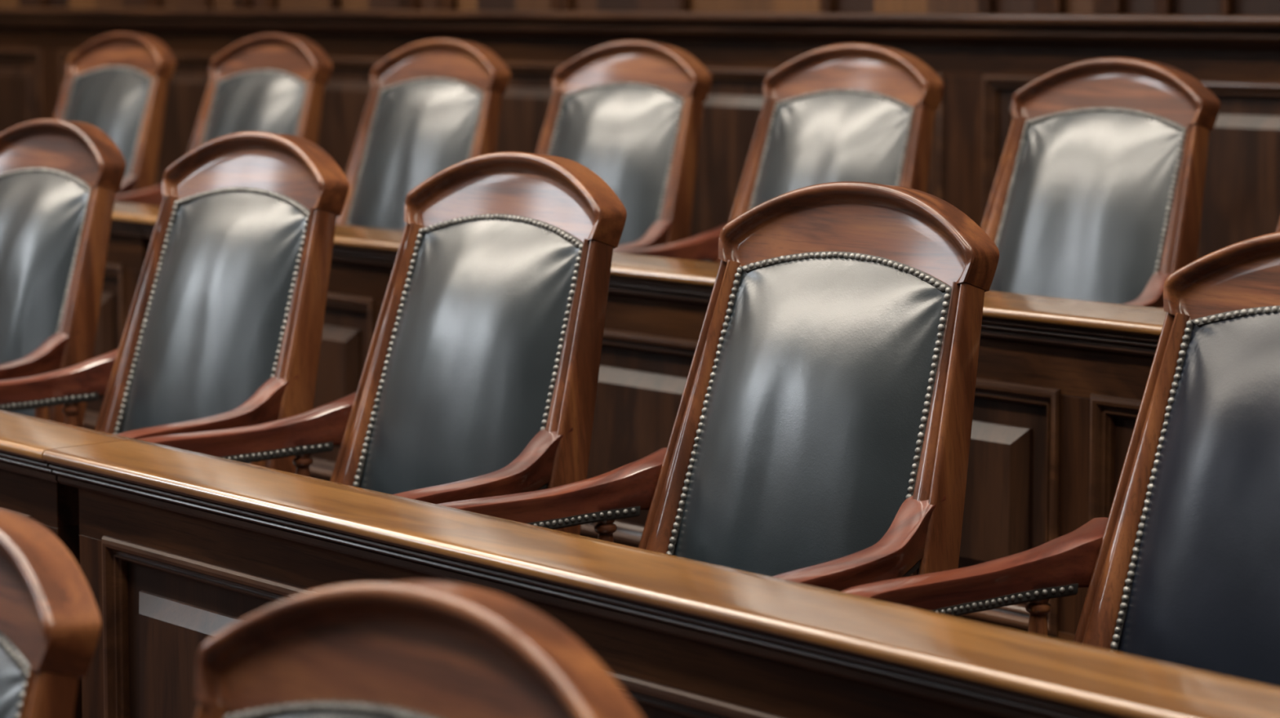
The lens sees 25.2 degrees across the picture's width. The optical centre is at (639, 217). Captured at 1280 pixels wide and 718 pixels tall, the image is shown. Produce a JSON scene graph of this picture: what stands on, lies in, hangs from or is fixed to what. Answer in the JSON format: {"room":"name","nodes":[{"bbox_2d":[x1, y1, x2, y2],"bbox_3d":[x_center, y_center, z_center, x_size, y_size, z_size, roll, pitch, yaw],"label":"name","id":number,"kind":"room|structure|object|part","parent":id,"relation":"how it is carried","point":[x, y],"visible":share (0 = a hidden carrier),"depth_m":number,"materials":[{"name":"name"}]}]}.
{"room":"courtroom","nodes":[
{"label":"courtroom","id":0,"kind":"room"},
{"bbox_2d":[0,0,1279,262],"bbox_3d":[1.541,-2.220,7.513,0.311,5.936,15.800,-4,6,-42],"label":"wall","id":1,"kind":"structure","parent":0,"point":[973,119],"depth_m":8.83,"materials":[{"name":"brown wood"}]},
{"bbox_3d":[-3.144,-0.344,12.732,0.026,0.816,1.914,-4,6,-42],"label":"raised panel","id":2,"kind":"part","parent":1,"relation":"part of","materials":[{"name":"brown wood"}]},
{"bbox_3d":[-3.144,-0.344,12.732,0.035,0.836,1.934,-4,6,-42],"label":"moulding","id":3,"kind":"part","parent":1,"relation":"part of","materials":[{"name":"brown wood"}]},
{"bbox_3d":[-1.607,-0.210,11.009,0.035,0.836,2.388,-4,6,-42],"label":"moulding","id":4,"kind":"part","parent":1,"relation":"part of","materials":[{"name":"brown wood"}]},
{"bbox_3d":[-1.606,-0.210,11.009,0.026,0.816,2.368,-4,6,-42],"label":"raised panel","id":5,"kind":"part","parent":1,"relation":"part of","materials":[{"name":"brown wood"}]},
{"bbox_2d":[0,7,1279,51],"bbox_3d":[1.408,-0.486,7.529,0.128,0.090,15.800,-4,6,-42],"label":"trim","id":6,"kind":"structure","parent":1,"relation":"attached to","point":[1228,33],"depth_m":8.78,"materials":[{"name":"brown wood"}]},
{"bbox_3d":[0.082,-0.063,9.117,0.026,0.816,2.368,-4,6,-42],"label":"raised panel","id":7,"kind":"part","parent":1,"relation":"part of","materials":[{"name":"brown wood"}]},
{"bbox_3d":[0.082,-0.063,9.117,0.035,0.836,2.388,-4,6,-42],"label":"moulding","id":8,"kind":"part","parent":1,"relation":"part of","materials":[{"name":"brown wood"}]},
{"bbox_3d":[1.770,0.084,7.225,0.035,0.836,2.388,-4,6,-42],"label":"moulding","id":9,"kind":"part","parent":1,"relation":"part of","materials":[{"name":"brown wood"}]},
{"bbox_3d":[1.771,0.084,7.225,0.026,0.816,2.368,-4,6,-42],"label":"raised panel","id":10,"kind":"part","parent":1,"relation":"part of","materials":[{"name":"brown wood"}]},
{"bbox_3d":[-3.348,1.409,3.431,13.400,0.667,15.800,-4,6,-42],"label":"floor","id":11,"kind":"structure","parent":0,"visible":0},
{"bbox_2d":[0,508,101,717],"bbox_3d":[-1.060,0.958,3.298,0.749,1.186,0.821,-4,6,-42],"label":"armchair","id":12,"kind":"object","parent":11,"relation":"on","point":[51,620],"visible":1,"depth_m":3.27,"materials":[{"name":"brown wood"}]},
{"bbox_3d":[-0.907,0.772,3.386,0.211,0.604,0.506,-4,6,-42],"label":"nailhead trim","id":13,"kind":"part","parent":12,"relation":"part of","materials":[{"name":"grey metal"}]},
{"bbox_2d":[0,631,31,717],"bbox_3d":[-0.896,0.786,3.398,0.229,0.633,0.507,-4,6,-42],"label":"cushion","id":14,"kind":"object","parent":12,"relation":"on","point":[15,646],"depth_m":3.27,"materials":[{"name":"leather"}]},
{"bbox_2d":[0,119,126,426],"bbox_3d":[-1.627,0.392,6.591,0.749,1.220,0.821,-4,6,-44],"label":"armchair","id":15,"kind":"object","parent":11,"relation":"on","point":[60,180],"visible":0.81,"depth_m":6.57,"materials":[{"name":"black leather"}]},
{"bbox_3d":[-1.420,0.325,6.299,0.085,0.121,0.496,3,5,34],"label":"armrest","id":16,"kind":"part","parent":15,"relation":"part of","materials":[{"name":"brown wood"}]},
{"bbox_3d":[-1.342,0.469,6.417,0.039,0.205,0.039,-4,6,-44],"label":"arm post","id":17,"kind":"part","parent":15,"relation":"part of","materials":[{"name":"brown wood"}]},
{"bbox_3d":[-1.478,0.199,6.687,0.212,0.622,0.505,-4,6,-44],"label":"nailhead trim","id":18,"kind":"part","parent":15,"relation":"part of","materials":[{"name":"grey metal"}]},
{"bbox_2d":[0,171,91,416],"bbox_3d":[-1.469,0.214,6.697,0.234,0.650,0.507,-4,6,-44],"label":"cushion","id":19,"kind":"object","parent":15,"relation":"on","point":[46,216],"depth_m":6.58,"materials":[{"name":"leather"}]},
{"bbox_3d":[-1.386,-0.148,6.752,0.121,0.168,0.556,-4,6,-44],"label":"crest rail","id":20,"kind":"part","parent":15,"relation":"part of","materials":[{"name":"brown wood"}]},
{"bbox_2d":[53,32,176,195],"bbox_3d":[-1.996,-0.010,9.575,0.749,1.210,0.821,-4,6,-44],"label":"armchair","id":21,"kind":"object","parent":11,"relation":"on","point":[116,84],"visible":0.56,"depth_m":9.60,"materials":[{"name":"black leather"}]},
{"bbox_3d":[-1.846,-0.201,9.670,0.211,0.616,0.504,-4,6,-44],"label":"nailhead trim","id":22,"kind":"part","parent":21,"relation":"part of","materials":[{"name":"grey metal"}]},
{"bbox_2d":[64,68,151,178],"bbox_3d":[-1.838,-0.187,9.679,0.235,0.643,0.507,-4,6,-44],"label":"cushion","id":23,"kind":"object","parent":21,"relation":"on","point":[117,102],"depth_m":9.61,"materials":[{"name":"leather"}]},
{"bbox_3d":[-1.753,-0.545,9.735,0.121,0.167,0.556,-4,6,-44],"label":"crest rail","id":24,"kind":"part","parent":21,"relation":"part of","materials":[{"name":"brown wood"}]},
{"bbox_3d":[-1.791,-0.076,9.282,0.085,0.120,0.496,3,5,35],"label":"armrest","id":25,"kind":"part","parent":21,"relation":"part of","materials":[{"name":"brown wood"}]},
{"bbox_2d":[0,131,349,473],"bbox_3d":[-1.033,0.450,5.792,0.749,1.229,0.821,-4,6,-44],"label":"armchair","id":26,"kind":"object","parent":11,"relation":"on","point":[224,327],"visible":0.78,"depth_m":5.85,"materials":[{"name":"black leather"}]},
{"bbox_3d":[-1.325,0.392,5.976,0.389,0.021,0.030,-3,5,-34],"label":"nailhead trim","id":27,"kind":"part","parent":26,"relation":"part of","materials":[{"name":"grey metal"}]},
{"bbox_3d":[-1.308,0.342,6.007,0.519,0.110,0.085,-3,5,-33],"label":"armrest","id":28,"kind":"part","parent":26,"relation":"part of","materials":[{"name":"brown wood"}]},
{"bbox_3d":[-1.209,0.493,6.089,0.039,0.203,0.039,-4,6,-44],"label":"arm post","id":29,"kind":"part","parent":26,"relation":"part of","materials":[{"name":"brown wood"}]},
{"bbox_3d":[-0.829,0.382,5.498,0.085,0.122,0.496,3,5,35],"label":"armrest","id":30,"kind":"part","parent":26,"relation":"part of","materials":[{"name":"brown wood"}]},
{"bbox_3d":[-0.884,0.256,5.886,0.211,0.625,0.504,-4,6,-44],"label":"nailhead trim","id":31,"kind":"part","parent":26,"relation":"part of","materials":[{"name":"grey metal"}]},
{"bbox_2d":[120,191,310,463],"bbox_3d":[-0.876,0.270,5.896,0.235,0.653,0.507,-4,6,-44],"label":"cushion","id":32,"kind":"object","parent":26,"relation":"on","point":[220,286],"depth_m":5.85,"materials":[{"name":"leather"}]},
{"bbox_3d":[-0.791,-0.094,5.951,0.121,0.169,0.556,-4,6,-44],"label":"crest rail","id":33,"kind":"part","parent":26,"relation":"part of","materials":[{"name":"brown wood"}]},
{"bbox_3d":[-0.750,0.527,5.616,0.039,0.207,0.039,-4,6,-44],"label":"arm post","id":34,"kind":"part","parent":26,"relation":"part of","materials":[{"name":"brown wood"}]},
{"bbox_2d":[114,33,332,205],"bbox_3d":[-1.402,0.039,8.910,0.749,1.216,0.821,-4,6,-44],"label":"armchair","id":35,"kind":"object","parent":11,"relation":"on","point":[275,83],"visible":0.38,"depth_m":9.02,"materials":[{"name":"black leather"}]},
{"bbox_3d":[-1.677,-0.067,9.126,0.519,0.108,0.085,-3,5,-33],"label":"armrest","id":36,"kind":"part","parent":35,"relation":"part of","materials":[{"name":"brown wood"}]},
{"bbox_3d":[-1.253,-0.153,9.005,0.212,0.620,0.505,-4,6,-44],"label":"nailhead trim","id":37,"kind":"part","parent":35,"relation":"part of","materials":[{"name":"grey metal"}]},
{"bbox_2d":[203,72,306,143],"bbox_3d":[-1.244,-0.139,9.014,0.234,0.648,0.507,-4,6,-44],"label":"cushion","id":38,"kind":"object","parent":35,"relation":"on","point":[276,103],"depth_m":9.00,"materials":[{"name":"leather"}]},
{"bbox_3d":[-1.160,-0.499,9.069,0.121,0.168,0.556,-4,6,-44],"label":"crest rail","id":39,"kind":"part","parent":35,"relation":"part of","materials":[{"name":"brown wood"}]},
{"bbox_2d":[136,151,626,534],"bbox_3d":[-0.471,0.504,5.132,0.749,1.223,0.821,-4,6,-43],"label":"armchair","id":40,"kind":"object","parent":11,"relation":"on","point":[479,378],"visible":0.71,"depth_m":5.19,"materials":[{"name":"black leather"}]},
{"bbox_3d":[-0.740,0.397,5.354,0.519,0.109,0.085,-3,5,-31],"label":"armrest","id":41,"kind":"part","parent":40,"relation":"part of","materials":[{"name":"brown wood"}]},
{"bbox_3d":[-0.758,0.445,5.323,0.389,0.021,0.030,-3,5,-33],"label":"nailhead trim","id":42,"kind":"part","parent":40,"relation":"part of","materials":[{"name":"grey metal"}]},
{"bbox_3d":[-0.640,0.546,5.433,0.039,0.202,0.039,-4,6,-43],"label":"arm post","id":43,"kind":"part","parent":40,"relation":"part of","materials":[{"name":"brown wood"}]},
{"bbox_3d":[-0.319,0.311,5.222,0.211,0.623,0.506,-4,6,-43],"label":"nailhead trim","id":44,"kind":"part","parent":40,"relation":"part of","materials":[{"name":"grey metal"}]},
{"bbox_2d":[358,218,583,493],"bbox_3d":[-0.308,0.326,5.234,0.229,0.653,0.507,-4,6,-43],"label":"cushion","id":45,"kind":"object","parent":40,"relation":"on","point":[468,370],"depth_m":5.18,"materials":[{"name":"leather"}]},
{"bbox_3d":[-0.273,0.437,4.833,0.085,0.121,0.496,3,5,36],"label":"armrest","id":46,"kind":"part","parent":40,"relation":"part of","materials":[{"name":"brown wood"}]},
{"bbox_3d":[-0.223,-0.037,5.285,0.121,0.169,0.556,-4,6,-43],"label":"crest rail","id":47,"kind":"part","parent":40,"relation":"part of","materials":[{"name":"brown wood"}]},
{"bbox_2d":[195,580,643,717],"bbox_3d":[-0.436,0.989,2.594,0.821,1.234,0.749,4,6,41],"label":"armchair","id":48,"kind":"object","parent":11,"relation":"on","point":[405,648],"visible":1,"depth_m":2.78,"materials":[{"name":"brown wood"}]},
{"bbox_3d":[-0.296,0.793,2.701,0.506,0.628,0.211,4,6,41],"label":"nailhead trim","id":49,"kind":"part","parent":48,"relation":"part of","materials":[{"name":"grey metal"}]},
{"bbox_2d":[273,704,436,717],"bbox_3d":[-0.287,0.808,2.712,0.507,0.658,0.231,4,6,41],"label":"cushion","id":50,"kind":"object","parent":48,"relation":"on","point":[279,710],"depth_m":2.79,"materials":[{"name":"leather"}]},
{"bbox_2d":[336,38,511,230],"bbox_3d":[-0.819,0.094,8.250,0.749,1.209,0.821,-4,6,-44],"label":"armchair","id":51,"kind":"object","parent":11,"relation":"on","point":[433,106],"visible":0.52,"depth_m":8.34,"materials":[{"name":"black leather"}]},
{"bbox_3d":[-0.670,-0.097,8.345,0.211,0.615,0.504,-4,6,-44],"label":"nailhead trim","id":52,"kind":"part","parent":51,"relation":"part of","materials":[{"name":"grey metal"}]},
{"bbox_2d":[348,80,483,230],"bbox_3d":[-0.661,-0.083,8.354,0.235,0.643,0.507,-4,6,-44],"label":"cushion","id":53,"kind":"object","parent":51,"relation":"on","point":[410,132],"depth_m":8.34,"materials":[{"name":"leather"}]},
{"bbox_3d":[-0.577,-0.441,8.410,0.121,0.167,0.556,-4,6,-44],"label":"crest rail","id":54,"kind":"part","parent":51,"relation":"part of","materials":[{"name":"brown wood"}]},
{"bbox_2d":[401,40,712,249],"bbox_3d":[-0.254,0.138,7.653,0.749,1.213,0.821,-4,6,-44],"label":"armchair","id":55,"kind":"object","parent":11,"relation":"on","point":[629,113],"visible":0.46,"depth_m":7.68,"materials":[{"name":"black leather"}]},
{"bbox_2d":[551,85,680,245],"bbox_3d":[-0.095,-0.039,7.761,0.229,0.648,0.507,-4,6,-44],"label":"cushion","id":56,"kind":"object","parent":55,"relation":"on","point":[629,136],"depth_m":7.67,"materials":[{"name":"leather"}]},
{"bbox_3d":[-0.105,-0.053,7.749,0.211,0.618,0.506,-4,6,-44],"label":"nailhead trim","id":57,"kind":"part","parent":55,"relation":"part of","materials":[{"name":"grey metal"}]},
{"bbox_3d":[-0.013,-0.399,7.815,0.121,0.167,0.556,-4,6,-44],"label":"crest rail","id":58,"kind":"part","parent":55,"relation":"part of","materials":[{"name":"brown wood"}]},
{"bbox_3d":[-0.047,0.071,7.362,0.085,0.120,0.496,3,5,34],"label":"armrest","id":59,"kind":"part","parent":55,"relation":"part of","materials":[{"name":"brown wood"}]},
{"bbox_2d":[82,201,1166,641],"bbox_3d":[-0.700,0.498,7.134,0.242,0.924,10.500,-4,6,-42],"label":"wall","id":60,"kind":"structure","parent":11,"relation":"on","point":[1060,384],"depth_m":5.50,"materials":[{"name":"brown wood"}]},
{"bbox_3d":[-2.074,0.304,8.571,0.026,0.447,2.010,-4,6,-42],"label":"raised panel","id":61,"kind":"part","parent":60,"relation":"part of","materials":[{"name":"brown wood"}]},
{"bbox_3d":[-2.074,0.304,8.571,0.035,0.467,2.030,-4,6,-42],"label":"moulding","id":62,"kind":"part","parent":60,"relation":"part of","materials":[{"name":"brown wood"}]},
{"bbox_3d":[-2.730,-0.099,9.372,0.224,0.044,4.394,-4,6,-42],"label":"cornice moulding","id":63,"kind":"part","parent":60,"relation":"part of","materials":[{"name":"brown wood"}]},
{"bbox_3d":[-2.728,-0.130,9.371,0.242,0.018,4.398,-4,6,-42],"label":"cap rail","id":64,"kind":"part","parent":60,"relation":"part of","materials":[{"name":"brown wood"}]},
{"bbox_3d":[-0.939,0.403,7.299,0.026,0.447,0.885,-4,6,-42],"label":"raised panel","id":65,"kind":"part","parent":60,"relation":"part of","materials":[{"name":"brown wood"}]},
{"bbox_3d":[-0.939,0.403,7.299,0.035,0.467,0.905,-4,6,-42],"label":"moulding","id":66,"kind":"part","parent":60,"relation":"part of","materials":[{"name":"brown wood"}]},
{"bbox_3d":[0.761,0.205,5.460,0.224,0.044,6.094,-4,6,-42],"label":"cornice moulding","id":67,"kind":"part","parent":60,"relation":"part of","materials":[{"name":"brown wood"}]},
{"bbox_3d":[0.763,0.174,5.459,0.242,0.018,6.098,-4,6,-42],"label":"cap rail","id":68,"kind":"part","parent":60,"relation":"part of","materials":[{"name":"brown wood"}]},
{"bbox_3d":[0.733,0.928,5.491,0.060,0.321,6.028,-4,6,-42],"label":"board","id":69,"kind":"part","parent":60,"relation":"part of","materials":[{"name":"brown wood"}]},
{"bbox_3d":[0.101,0.493,6.134,0.026,0.447,2.053,-4,6,-42],"label":"raised panel","id":70,"kind":"part","parent":60,"relation":"part of","materials":[{"name":"brown wood"}]},
{"bbox_3d":[0.101,0.493,6.134,0.035,0.467,2.073,-4,6,-42],"label":"moulding","id":71,"kind":"part","parent":60,"relation":"part of","materials":[{"name":"brown wood"}]},
{"bbox_3d":[1.728,0.635,4.311,0.035,0.467,2.672,-4,6,-42],"label":"moulding","id":72,"kind":"part","parent":60,"relation":"part of","materials":[{"name":"brown wood"}]},
{"bbox_3d":[1.728,0.635,4.311,0.026,0.447,2.652,-4,6,-42],"label":"raised panel","id":73,"kind":"part","parent":60,"relation":"part of","materials":[{"name":"brown wood"}]},
{"bbox_2d":[0,409,1279,717],"bbox_3d":[-0.582,0.939,4.655,0.196,1.014,8.800,-4,6,-42],"label":"wall","id":74,"kind":"structure","parent":11,"relation":"on","point":[179,546],"depth_m":4.07,"materials":[{"name":"brown wood"}]},
{"bbox_3d":[-1.683,0.772,5.821,0.035,0.581,1.800,-4,6,-42],"label":"moulding","id":75,"kind":"part","parent":74,"relation":"part of","materials":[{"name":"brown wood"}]},
{"bbox_3d":[-2.241,0.330,6.473,0.178,0.044,3.812,-4,6,-42],"label":"cornice moulding","id":76,"kind":"part","parent":74,"relation":"part of","materials":[{"name":"brown wood"}]},
{"bbox_3d":[-2.239,0.299,6.473,0.196,0.018,3.816,-4,6,-42],"label":"cap rail","id":77,"kind":"part","parent":74,"relation":"part of","materials":[{"name":"brown wood"}]},
{"bbox_3d":[-0.181,0.902,4.138,0.026,0.561,2.200,-4,6,-42],"label":"raised panel","id":78,"kind":"part","parent":74,"relation":"part of","materials":[{"name":"brown wood"}]},
{"bbox_3d":[-0.181,0.902,4.138,0.035,0.581,2.220,-4,6,-42],"label":"moulding","id":79,"kind":"part","parent":74,"relation":"part of","materials":[{"name":"brown wood"}]},
{"bbox_2d":[437,181,999,591],"bbox_3d":[0.114,0.560,4.495,0.749,1.209,0.821,-4,6,-43],"label":"armchair","id":80,"kind":"object","parent":11,"relation":"on","point":[820,435],"visible":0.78,"depth_m":4.55,"materials":[{"name":"black leather"}]},
{"bbox_3d":[-0.157,0.454,4.715,0.519,0.108,0.085,-3,5,-32],"label":"armrest","id":81,"kind":"part","parent":80,"relation":"part of","materials":[{"name":"brown wood"}]},
{"bbox_3d":[-0.175,0.502,4.684,0.389,0.021,0.030,-3,5,-34],"label":"nailhead trim","id":82,"kind":"part","parent":80,"relation":"part of","materials":[{"name":"grey metal"}]},
{"bbox_3d":[-0.058,0.602,4.795,0.039,0.200,0.039,-4,6,-43],"label":"arm post","id":83,"kind":"part","parent":80,"relation":"part of","materials":[{"name":"brown wood"}]},
{"bbox_3d":[0.265,0.370,4.588,0.211,0.617,0.506,-4,6,-43],"label":"nailhead trim","id":84,"kind":"part","parent":80,"relation":"part of","materials":[{"name":"grey metal"}]},
{"bbox_2d":[672,257,951,576],"bbox_3d":[0.276,0.385,4.599,0.228,0.646,0.507,-4,6,-43],"label":"cushion","id":85,"kind":"object","parent":80,"relation":"on","point":[810,425],"depth_m":4.55,"materials":[{"name":"leather"}]},
{"bbox_3d":[0.359,0.025,4.651,0.121,0.167,0.556,-4,6,-43],"label":"crest rail","id":86,"kind":"part","parent":80,"relation":"part of","materials":[{"name":"brown wood"}]},
{"bbox_3d":[0.313,0.494,4.199,0.085,0.120,0.496,3,5,35],"label":"armrest","id":87,"kind":"part","parent":80,"relation":"part of","materials":[{"name":"brown wood"}]},
{"bbox_2d":[613,43,944,262],"bbox_3d":[0.296,0.186,7.012,0.749,1.216,0.821,-4,6,-43],"label":"armchair","id":88,"kind":"object","parent":11,"relation":"on","point":[849,112],"visible":0.42,"depth_m":7.12,"materials":[{"name":"grey leather"}]},
{"bbox_3d":[0.026,0.080,7.233,0.519,0.108,0.085,-3,5,-32],"label":"armrest","id":89,"kind":"part","parent":88,"relation":"part of","materials":[{"name":"brown wood"}]},
{"bbox_3d":[0.448,-0.005,7.103,0.212,0.621,0.505,-4,6,-43],"label":"nailhead trim","id":90,"kind":"part","parent":88,"relation":"part of","materials":[{"name":"grey metal"}]},
{"bbox_2d":[752,93,913,207],"bbox_3d":[0.458,0.010,7.115,0.230,0.649,0.507,-4,6,-43],"label":"cushion","id":91,"kind":"object","parent":88,"relation":"on","point":[800,140],"depth_m":7.10,"materials":[{"name":"leather"}]},
{"bbox_3d":[0.542,-0.351,7.166,0.121,0.168,0.556,-4,6,-43],"label":"crest rail","id":92,"kind":"part","parent":88,"relation":"part of","materials":[{"name":"brown wood"}]},
{"bbox_2d":[840,231,1279,686],"bbox_3d":[0.760,0.618,3.947,0.749,1.178,0.821,-4,6,-43],"label":"armchair","id":93,"kind":"object","parent":11,"relation":"on","point":[1183,568],"visible":0.86,"depth_m":4.14,"materials":[{"name":"black leather"}]},
{"bbox_3d":[0.490,0.514,4.169,0.519,0.105,0.085,-3,5,-32],"label":"armrest","id":94,"kind":"part","parent":93,"relation":"part of","materials":[{"name":"brown wood"}]},
{"bbox_3d":[0.473,0.561,4.138,0.389,0.020,0.030,-3,5,-33],"label":"nailhead trim","id":95,"kind":"part","parent":93,"relation":"part of","materials":[{"name":"grey metal"}]},
{"bbox_3d":[0.591,0.658,4.247,0.039,0.195,0.039,-4,6,-43],"label":"arm post","id":96,"kind":"part","parent":93,"relation":"part of","materials":[{"name":"brown wood"}]},
{"bbox_3d":[0.912,0.432,4.039,0.211,0.600,0.505,-4,6,-43],"label":"nailhead trim","id":97,"kind":"part","parent":93,"relation":"part of","materials":[{"name":"grey metal"}]},
{"bbox_2d":[1116,311,1279,686],"bbox_3d":[0.923,0.447,4.051,0.227,0.630,0.507,-4,6,-43],"label":"cushion","id":98,"kind":"object","parent":93,"relation":"on","point":[1198,527],"depth_m":4.10,"materials":[{"name":"black leather"}]},
{"bbox_3d":[1.007,0.097,4.103,0.121,0.162,0.556,-4,6,-43],"label":"crest rail","id":99,"kind":"part","parent":93,"relation":"part of","materials":[{"name":"brown wood"}]},
{"bbox_2d":[981,57,1220,307],"bbox_3d":[0.830,0.248,6.350,0.749,1.196,0.821,-4,6,-40],"label":"armchair","id":100,"kind":"object","parent":11,"relation":"on","point":[1097,193],"visible":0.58,"depth_m":6.40,"materials":[{"name":"grey leather"}]},
{"bbox_2d":[989,111,1186,303],"bbox_3d":[0.997,0.074,6.445,0.231,0.637,0.507,-4,6,-40],"label":"cushion","id":101,"kind":"object","parent":100,"relation":"on","point":[1084,205],"depth_m":6.40,"materials":[{"name":"leather"}]},
{"bbox_3d":[0.986,0.060,6.435,0.211,0.609,0.506,-4,6,-40],"label":"nailhead trim","id":102,"kind":"part","parent":100,"relation":"part of","materials":[{"name":"grey metal"}]},
{"bbox_3d":[1.085,-0.280,6.494,0.121,0.165,0.556,-4,6,-40],"label":"crest rail","id":103,"kind":"part","parent":100,"relation":"part of","materials":[{"name":"brown wood"}]},
{"bbox_3d":[1.016,0.184,6.044,0.085,0.119,0.496,4,6,38],"label":"armrest","id":104,"kind":"part","parent":100,"relation":"part of","materials":[{"name":"brown wood"}]},
{"bbox_2d":[1275,218,1279,231],"bbox_3d":[1.357,0.295,5.652,0.749,1.210,0.821,-4,6,-42],"label":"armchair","id":105,"kind":"object","parent":11,"relation":"on","point":[1278,224],"visible":0.02,"depth_m":5.95,"materials":[{"name":"brown wood"}]}
]}

